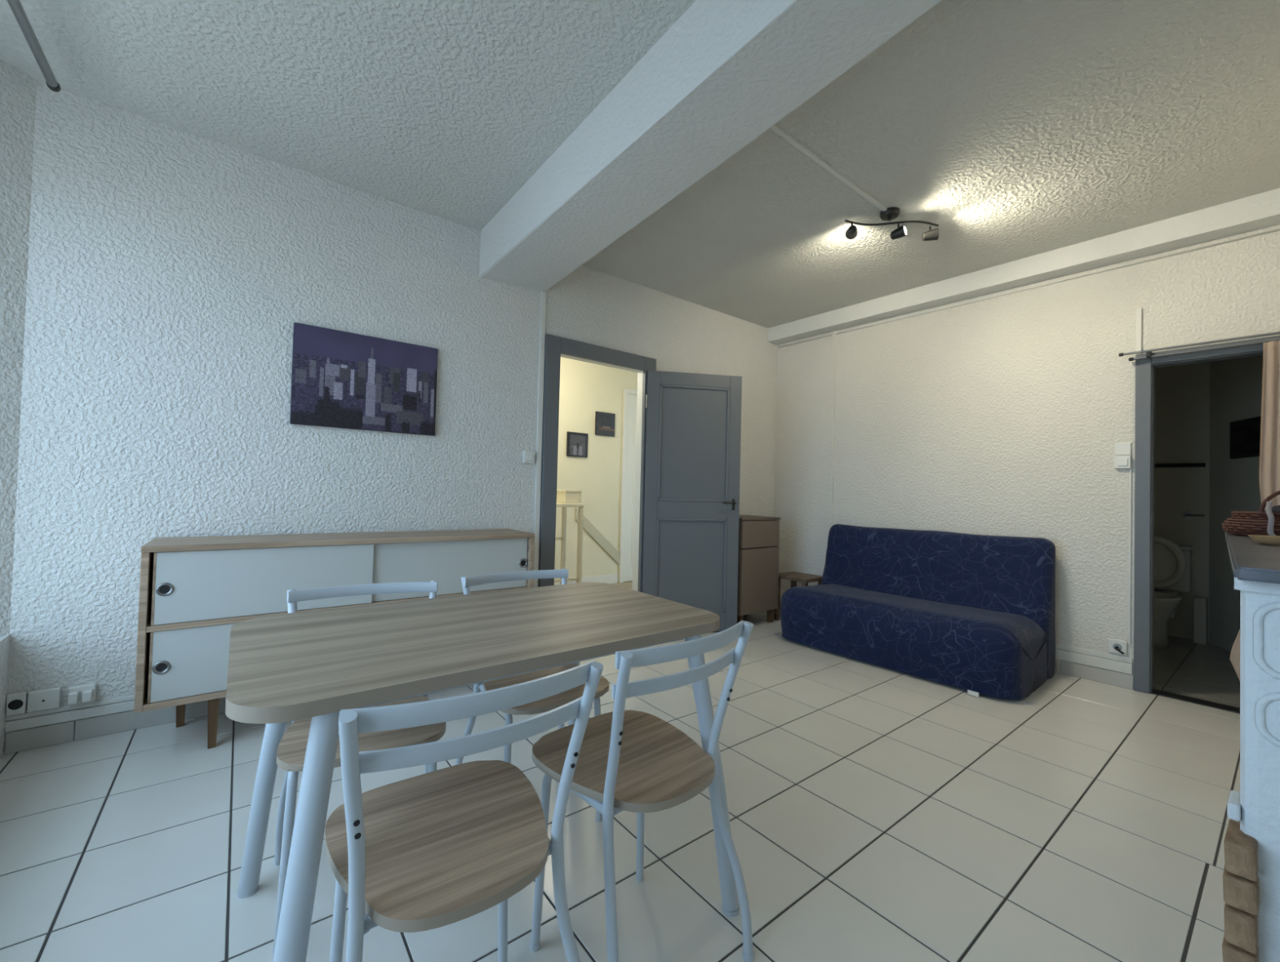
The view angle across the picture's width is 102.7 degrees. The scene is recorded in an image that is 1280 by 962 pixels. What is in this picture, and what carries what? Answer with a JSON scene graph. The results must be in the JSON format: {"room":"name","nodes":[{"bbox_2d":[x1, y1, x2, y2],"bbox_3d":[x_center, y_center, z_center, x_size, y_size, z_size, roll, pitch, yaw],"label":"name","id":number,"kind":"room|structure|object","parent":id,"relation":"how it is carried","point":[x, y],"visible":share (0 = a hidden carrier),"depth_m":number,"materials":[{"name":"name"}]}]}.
{"room":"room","nodes":[
{"label":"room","id":0,"kind":"room"},
{"bbox_2d":[0,59,36,758],"bbox_3d":[-1.548,-0.328,0.413,0.545,2.800,3.755,2,-1,-38],"label":"wall window","id":1,"kind":"structure","parent":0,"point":[18,90],"depth_m":2.03,"materials":[{"name":"white paint"}]},
{"bbox_2d":[6,0,61,92],"bbox_3d":[-1.380,-1.517,0.793,0.107,0.038,2.946,2,-1,-38],"label":"curtain rod","id":2,"kind":"object","parent":1,"relation":"attached to","point":[15,6],"visible":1,"depth_m":1.76,"materials":[{"name":"silver metal"}]},
{"bbox_2d":[7,80,777,740],"bbox_3d":[-0.710,-0.246,3.488,5.650,2.800,0.070,2,-1,-38],"label":"wall","id":3,"kind":"structure","parent":0,"point":[171,270],"depth_m":2.46,"materials":[{"name":"white paint"}]},
{"bbox_2d":[5,691,27,715],"bbox_3d":[-2.486,0.888,2.043,0.051,0.084,0.024,2,-1,-38],"label":"wall socket","id":4,"kind":"object","parent":3,"relation":"attached to","point":[16,702],"visible":1,"depth_m":2.04,"materials":[{"name":"white plastic"}]},
{"bbox_2d":[26,686,61,712],"bbox_3d":[-2.428,0.891,2.088,0.088,0.082,0.025,2,-1,-38],"label":"junction box","id":5,"kind":"object","parent":3,"relation":"attached to","point":[48,698],"visible":1,"depth_m":2.08,"materials":[{"name":"white plastic"}]},
{"bbox_2d":[4,694,134,732],"bbox_3d":[-1.614,0.998,2.728,2.280,0.062,0.016,2,-1,-38],"label":"trim","id":6,"kind":"structure","parent":3,"relation":"attached to","point":[60,717],"depth_m":2.13,"materials":[{"name":"white"}]},
{"bbox_2d":[67,682,96,706],"bbox_3d":[-2.336,0.897,2.141,0.080,0.078,0.054,2,-1,-38],"label":"double socket","id":7,"kind":"object","parent":3,"relation":"attached to","point":[82,693],"visible":1,"depth_m":2.14,"materials":[{"name":"white plastic"}]},
{"bbox_2d":[4,697,226,754],"bbox_3d":[-0.612,1.115,3.513,4.828,0.085,0.011,2,-1,-38],"label":"baseboard","id":8,"kind":"structure","parent":3,"relation":"attached to","point":[21,740],"depth_m":2.18,"materials":[{"name":"tile"}]},
{"bbox_2d":[289,322,437,435],"bbox_3d":[-1.489,-0.537,2.818,0.708,0.515,0.028,2,-1,-38],"label":"canvas","id":9,"kind":"object","parent":3,"relation":"attached to","point":[340,379],"visible":1,"depth_m":2.78,"materials":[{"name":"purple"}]},
{"bbox_2d":[522,450,535,463],"bbox_3d":[-0.737,-0.159,3.403,0.083,0.082,0.030,2,-1,-38],"label":"light switch","id":10,"kind":"object","parent":3,"relation":"attached to","point":[528,456],"visible":1,"depth_m":3.39,"materials":[{"name":"white plastic"}]},
{"bbox_2d":[533,290,546,587],"bbox_3d":[-0.683,-0.141,3.454,0.037,2.290,0.016,2,-1,-38],"label":"trim","id":11,"kind":"structure","parent":3,"relation":"attached to","point":[543,294],"depth_m":3.45,"materials":[{"name":"white"}]},
{"bbox_2d":[537,333,656,591],"bbox_3d":[-0.306,0.094,3.783,0.966,2.153,0.100,2,-1,-38],"label":"trim","id":12,"kind":"structure","parent":3,"relation":"attached to","point":[556,347],"depth_m":3.53,"materials":[{"name":"grey paint"}]},
{"bbox_2d":[641,369,742,631],"bbox_3d":[0.408,0.165,4.042,0.783,2.033,0.146,2,-1,-10],"label":"door","id":13,"kind":"structure","parent":3,"relation":"in","point":[693,424],"depth_m":4.04,"materials":[{"name":"grey paint"}]},
{"bbox_2d":[479,0,941,291],"bbox_3d":[0.275,-1.426,1.928,0.488,0.316,3.703,2,-1,-38],"label":"beam","id":14,"kind":"structure","parent":3,"relation":"attached to","point":[725,73],"depth_m":1.87,"materials":[{"name":"paint"}]},
{"bbox_2d":[554,356,637,582],"bbox_3d":[-0.653,-0.146,5.893,4.200,2.700,0.100,2,-1,-38],"label":"wall","id":15,"kind":"structure","parent":0,"point":[586,388],"depth_m":5.90,"materials":[{"name":"paint"}]},
{"bbox_2d":[566,431,587,457],"bbox_3d":[-0.706,-0.409,5.771,0.265,0.272,0.025,2,-1,-38],"label":"canvas","id":16,"kind":"object","parent":15,"relation":"attached to","point":[576,442],"visible":1,"depth_m":5.75,"materials":[{"name":"black"}]},
{"bbox_2d":[554,573,617,585],"bbox_3d":[-1.249,1.124,5.355,2.480,0.110,0.014,2,-1,-38],"label":"baseboard","id":17,"kind":"structure","parent":15,"relation":"attached to","point":[611,578],"depth_m":5.96,"materials":[{"name":"white wood"}]},
{"bbox_2d":[574,507,619,564],"bbox_3d":[-0.478,0.660,5.952,0.640,0.700,0.020,2,-1,-38],"label":"trim","id":18,"kind":"structure","parent":15,"relation":"attached to","point":[588,526],"depth_m":5.95,"materials":[{"name":"beige wood"}]},
{"bbox_2d":[595,411,615,436],"bbox_3d":[-0.407,-0.666,6.004,0.265,0.272,0.025,2,-1,-38],"label":"canvas","id":19,"kind":"object","parent":15,"relation":"attached to","point":[604,421],"visible":1,"depth_m":5.99,"materials":[{"name":"black"}]},
{"bbox_2d":[617,387,637,582],"bbox_3d":[0.140,0.065,6.428,0.920,2.340,0.030,2,-1,-38],"label":"door","id":20,"kind":"structure","parent":15,"relation":"in","point":[628,423],"depth_m":6.20,"materials":[{"name":"white wood"}]},
{"bbox_2d":[0,581,1239,961],"bbox_3d":[0.534,1.214,3.362,7.550,0.060,5.550,2,-1,-38],"label":"floor","id":21,"kind":"structure","parent":0,"point":[877,813],"depth_m":1.65,"materials":[{"name":"grey tile"}]},
{"bbox_2d":[133,528,534,748],"bbox_3d":[-1.398,0.700,2.625,1.655,0.842,0.399,2,-1,-38],"label":"sideboard","id":22,"kind":"object","parent":21,"relation":"on","point":[193,589],"visible":0.71,"depth_m":2.20,"materials":[{"name":"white wood"}]},
{"bbox_2d":[146,586,528,632],"bbox_3d":[-1.393,0.602,2.624,1.607,0.022,0.379,2,-1,-38],"label":"shelf","id":23,"kind":"object","parent":22,"relation":"attached to","point":[224,620],"depth_m":2.19,"materials":[{"name":"brown wood"}]},
{"bbox_2d":[271,580,445,957],"bbox_3d":[-0.759,0.716,1.414,0.427,0.792,0.443,2,-1,-30],"label":"dining chair","id":24,"kind":"object","parent":21,"relation":"on","point":[291,748],"visible":0.49,"depth_m":1.32,"materials":[{"name":"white metal"}]},
{"bbox_2d":[324,659,603,961],"bbox_3d":[-0.358,0.717,0.955,0.427,0.792,0.443,2,-1,-35],"label":"dining chair","id":25,"kind":"object","parent":21,"relation":"on","point":[437,848],"visible":1,"depth_m":0.88,"materials":[{"name":"brown wood"}]},
{"bbox_2d":[225,582,739,961],"bbox_3d":[-0.398,0.746,1.376,1.126,0.749,0.857,2,-1,-38],"label":"dining table","id":26,"kind":"object","parent":21,"relation":"on","point":[284,668],"visible":0.82,"depth_m":1.16,"materials":[{"name":"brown wood"}]},
{"bbox_2d":[454,568,608,821],"bbox_3d":[-0.348,0.733,1.737,0.427,0.792,0.443,2,-1,-37],"label":"dining chair","id":27,"kind":"object","parent":21,"relation":"on","point":[552,702],"visible":0.23,"depth_m":1.72,"materials":[{"name":"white metal"}]},
{"bbox_2d":[554,502,584,584],"bbox_3d":[-0.830,0.687,4.620,0.530,0.975,0.350,2,-1,-38],"label":"stair railing","id":28,"kind":"object","parent":21,"relation":"on","point":[580,506],"visible":0.33,"depth_m":4.64,"materials":[{"name":"beige paint"}]},
{"bbox_2d":[556,488,582,503],"bbox_3d":[-0.665,0.143,4.755,0.176,0.125,0.206,2,-1,-38],"label":"storage box","id":29,"kind":"object","parent":28,"relation":"on","point":[568,496],"visible":0.82,"depth_m":4.68,"materials":[{"name":"beige paint"}]},
{"bbox_2d":[529,620,754,961],"bbox_3d":[-0.021,0.731,1.248,0.427,0.792,0.443,2,-2,-42],"label":"dining chair","id":30,"kind":"object","parent":21,"relation":"on","point":[640,762],"visible":0.94,"depth_m":1.19,"materials":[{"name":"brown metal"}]},
{"bbox_2d":[737,515,780,622],"bbox_3d":[0.896,0.761,4.426,0.496,0.906,0.376,2,-1,-38],"label":"cabinet","id":31,"kind":"object","parent":21,"relation":"on","point":[758,535],"visible":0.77,"depth_m":4.26,"materials":[{"name":"brown paint"}]},
{"bbox_2d":[773,571,822,620],"bbox_3d":[1.391,1.026,4.486,0.290,0.402,0.330,2,-1,-38],"label":"end table","id":32,"kind":"object","parent":21,"relation":"on","point":[794,576],"visible":0.48,"depth_m":4.47,"materials":[{"name":"brown wood"}]},
{"bbox_2d":[780,524,1055,699],"bbox_3d":[1.856,0.787,3.607,0.911,0.861,1.547,2,-1,-40],"label":"sofa","id":33,"kind":"object","parent":21,"relation":"on","point":[975,613],"visible":1,"depth_m":3.37,"materials":[{"name":"blue fabric"}]},
{"bbox_2d":[1153,535,1194,647],"bbox_3d":[4.098,0.863,4.104,0.798,0.847,0.396,2,-1,-38],"label":"toilet","id":34,"kind":"object","parent":21,"relation":"on","point":[1172,561],"visible":0.46,"depth_m":4.08,"materials":[{"name":"grey ceramic"}]},
{"bbox_2d":[1222,531,1279,961],"bbox_3d":[1.752,0.670,1.283,1.842,1.004,0.384,2,-2,-41],"label":"fireplace","id":35,"kind":"object","parent":21,"relation":"on","point":[1251,842],"visible":1,"depth_m":0.83,"materials":[{"name":"paint"}]},
{"bbox_2d":[1221,490,1279,535],"bbox_3d":[2.110,0.099,1.650,0.317,0.167,0.297,0,-2,41],"label":"wicker basket","id":36,"kind":"object","parent":35,"relation":"on","point":[1241,522],"visible":0.96,"depth_m":1.65,"materials":[{"name":"brown wicker"}]},
{"bbox_2d":[1265,501,1275,535],"bbox_3d":[1.980,0.121,1.608,0.020,0.114,0.059,0,-2,44],"label":"strap","id":37,"kind":"object","parent":36,"relation":"hanging from","point":[1268,504],"visible":0.91,"depth_m":1.59,"materials":[{"name":"grey fabric"}]},
{"bbox_2d":[1264,505,1279,512],"bbox_3d":[2.108,0.117,1.644,0.159,0.089,0.159,2,-1,-38],"label":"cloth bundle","id":38,"kind":"object","parent":36,"relation":"in","point":[1276,508],"visible":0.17,"depth_m":1.65,"materials":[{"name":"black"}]},
{"bbox_2d":[1225,531,1279,583],"bbox_3d":[1.752,0.179,1.307,1.843,0.021,0.340,2,-2,-41],"label":"mantel shelf","id":39,"kind":"object","parent":35,"relation":"attached to","point":[1252,562],"depth_m":0.94,"materials":[{"name":"grey stone"}]},
{"bbox_2d":[1248,534,1279,545],"bbox_3d":[1.656,0.155,1.318,0.120,0.022,0.120,2,-1,-38],"label":"dish","id":40,"kind":"object","parent":35,"relation":"on","point":[1262,539],"visible":1,"depth_m":1.32,"materials":[{"name":"brown"}]},
{"bbox_2d":[0,0,1279,328],"bbox_3d":[0.507,-1.605,2.078,5.750,0.100,3.853,2,-1,-38],"label":"ceiling","id":41,"kind":"structure","parent":0,"point":[1018,129],"depth_m":2.17,"materials":[{"name":"white paint"}]},
{"bbox_2d":[769,124,887,211],"bbox_3d":[0.888,-1.532,2.477,1.255,0.012,0.020,2,-1,-38],"label":"trim","id":42,"kind":"structure","parent":41,"relation":"attached to","point":[775,128],"depth_m":2.48,"materials":[{"name":"white"}]},
{"bbox_2d":[844,206,938,240],"bbox_3d":[1.434,-1.448,2.898,0.546,0.135,0.125,1,-1,1],"label":"ceiling light","id":43,"kind":"object","parent":41,"relation":"attached to","point":[891,213],"visible":1,"depth_m":2.90,"materials":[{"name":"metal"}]},
{"bbox_2d":[773,223,1279,675],"bbox_3d":[2.550,-0.161,3.638,0.100,2.800,3.803,2,-1,-40],"label":"wall","id":44,"kind":"structure","parent":0,"point":[1005,415],"depth_m":3.52,"materials":[{"name":"white paint"}]},
{"bbox_2d":[827,330,835,537],"bbox_3d":[1.706,-0.146,4.559,0.014,2.394,0.040,2,-1,-40],"label":"trim","id":45,"kind":"structure","parent":44,"relation":"attached to","point":[833,332],"depth_m":4.56,"materials":[{"name":"white plastic"}]},
{"bbox_2d":[780,590,1132,674],"bbox_3d":[2.107,1.099,4.016,0.014,0.097,2.543,2,-1,-40],"label":"trim","id":46,"kind":"structure","parent":44,"relation":"attached to","point":[1115,665],"depth_m":3.17,"materials":[{"name":"white tile"}]},
{"bbox_2d":[779,600,1133,689],"bbox_3d":[2.108,1.193,4.013,0.011,0.085,2.548,2,-1,-40],"label":"baseboard","id":47,"kind":"structure","parent":44,"relation":"attached to","point":[1076,669],"depth_m":3.16,"materials":[{"name":"tile"}]},
{"bbox_2d":[767,187,1279,344],"bbox_3d":[2.410,-1.419,3.699,0.178,0.152,3.481,2,-1,-40],"label":"ceiling beam","id":48,"kind":"structure","parent":44,"relation":"attached to","point":[1260,211],"depth_m":3.25,"materials":[{"name":"paint"}]},
{"bbox_2d":[778,228,1279,347],"bbox_3d":[2.350,-1.311,3.847,0.010,0.010,3.083,2,-1,-40],"label":"trim","id":49,"kind":"structure","parent":44,"relation":"attached to","point":[1277,229],"depth_m":3.33,"materials":[{"name":"white paint"}]},
{"bbox_2d":[1108,638,1127,655],"bbox_3d":[2.873,1.000,3.083,0.042,0.084,0.084,2,-1,-40],"label":"power socket","id":50,"kind":"object","parent":44,"relation":"attached to","point":[1115,646],"visible":1,"depth_m":3.08,"materials":[{"name":"white plastic"}]},
{"bbox_2d":[1114,442,1131,468],"bbox_3d":[2.917,-0.153,3.096,0.030,0.156,0.072,2,-1,-40],"label":"wall switch","id":51,"kind":"object","parent":44,"relation":"attached to","point":[1121,448],"visible":1,"depth_m":3.09,"materials":[{"name":"white plastic"}]},
{"bbox_2d":[1128,468,1131,644],"bbox_3d":[2.933,0.452,3.065,0.008,1.050,0.010,2,-1,-40],"label":"trim","id":52,"kind":"structure","parent":44,"relation":"attached to","point":[1130,469],"depth_m":3.06,"materials":[{"name":"white"}]},
{"bbox_2d":[1136,307,1142,354],"bbox_3d":[2.986,-0.895,3.065,0.012,0.275,0.022,2,-1,-40],"label":"trim","id":53,"kind":"structure","parent":44,"relation":"attached to","point":[1139,311],"depth_m":3.06,"materials":[{"name":"white"}]},
{"bbox_2d":[1118,331,1279,360],"bbox_3d":[3.150,-0.739,2.796,0.096,0.052,0.782,2,-1,-40],"label":"curtain rod","id":54,"kind":"object","parent":44,"relation":"attached to","point":[1148,352],"visible":1,"depth_m":2.82,"materials":[{"name":"silver metal"}]},
{"bbox_2d":[1229,340,1279,679],"bbox_3d":[3.233,0.169,2.593,0.027,1.771,0.324,2,-1,-40],"label":"door curtain","id":55,"kind":"object","parent":54,"relation":"hanging from","point":[1269,453],"visible":0.34,"depth_m":2.62,"materials":[{"name":"beige fabric"}]},
{"bbox_2d":[1133,334,1279,713],"bbox_3d":[3.212,0.243,2.808,0.122,1.992,0.714,2,-1,-40],"label":"trim","id":56,"kind":"structure","parent":44,"relation":"attached to","point":[1144,411],"depth_m":3.01,"materials":[{"name":"grey paint"}]},
{"bbox_2d":[1154,361,1209,641],"bbox_3d":[4.657,0.002,4.198,0.100,2.600,1.700,2,-1,-38],"label":"wall","id":57,"kind":"structure","parent":0,"point":[1182,392],"depth_m":4.26,"materials":[{"name":"beige paint"}]},
{"bbox_2d":[1155,462,1205,467],"bbox_3d":[4.366,-0.130,4.447,0.032,0.030,0.730,2,-1,-38],"label":"pipe","id":58,"kind":"object","parent":57,"relation":"attached to","point":[1185,464],"visible":0.34,"depth_m":4.25,"materials":[{"name":"black"}]},
{"bbox_2d":[1182,511,1204,518],"bbox_3d":[4.527,0.279,4.190,0.095,0.056,0.128,2,-1,-38],"label":"paper holder","id":59,"kind":"object","parent":57,"relation":"attached to","point":[1187,514],"visible":1,"depth_m":4.19,"materials":[{"name":"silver metal"}]},
{"bbox_2d":[1208,355,1262,650],"bbox_3d":[4.171,-0.028,3.273,0.358,2.600,1.958,1,-1,37],"label":"wall","id":60,"kind":"structure","parent":0,"point":[1235,384],"depth_m":3.96,"materials":[{"name":"beige paint"}]},
{"bbox_2d":[1193,595,1208,644],"bbox_3d":[4.515,1.118,4.125,0.139,0.360,0.070,2,-1,-38],"label":"trash can","id":61,"kind":"object","parent":60,"relation":"attached to","point":[1200,603],"depth_m":4.08,"materials":[{"name":"beige paint"}]},
{"bbox_2d":[1230,415,1261,458],"bbox_3d":[4.396,-0.315,3.653,0.021,0.280,0.540,1,-1,23],"label":"wall picture","id":62,"kind":"object","parent":60,"relation":"attached to","point":[1245,434],"visible":0.66,"depth_m":3.74,"materials":[{"name":"black"}]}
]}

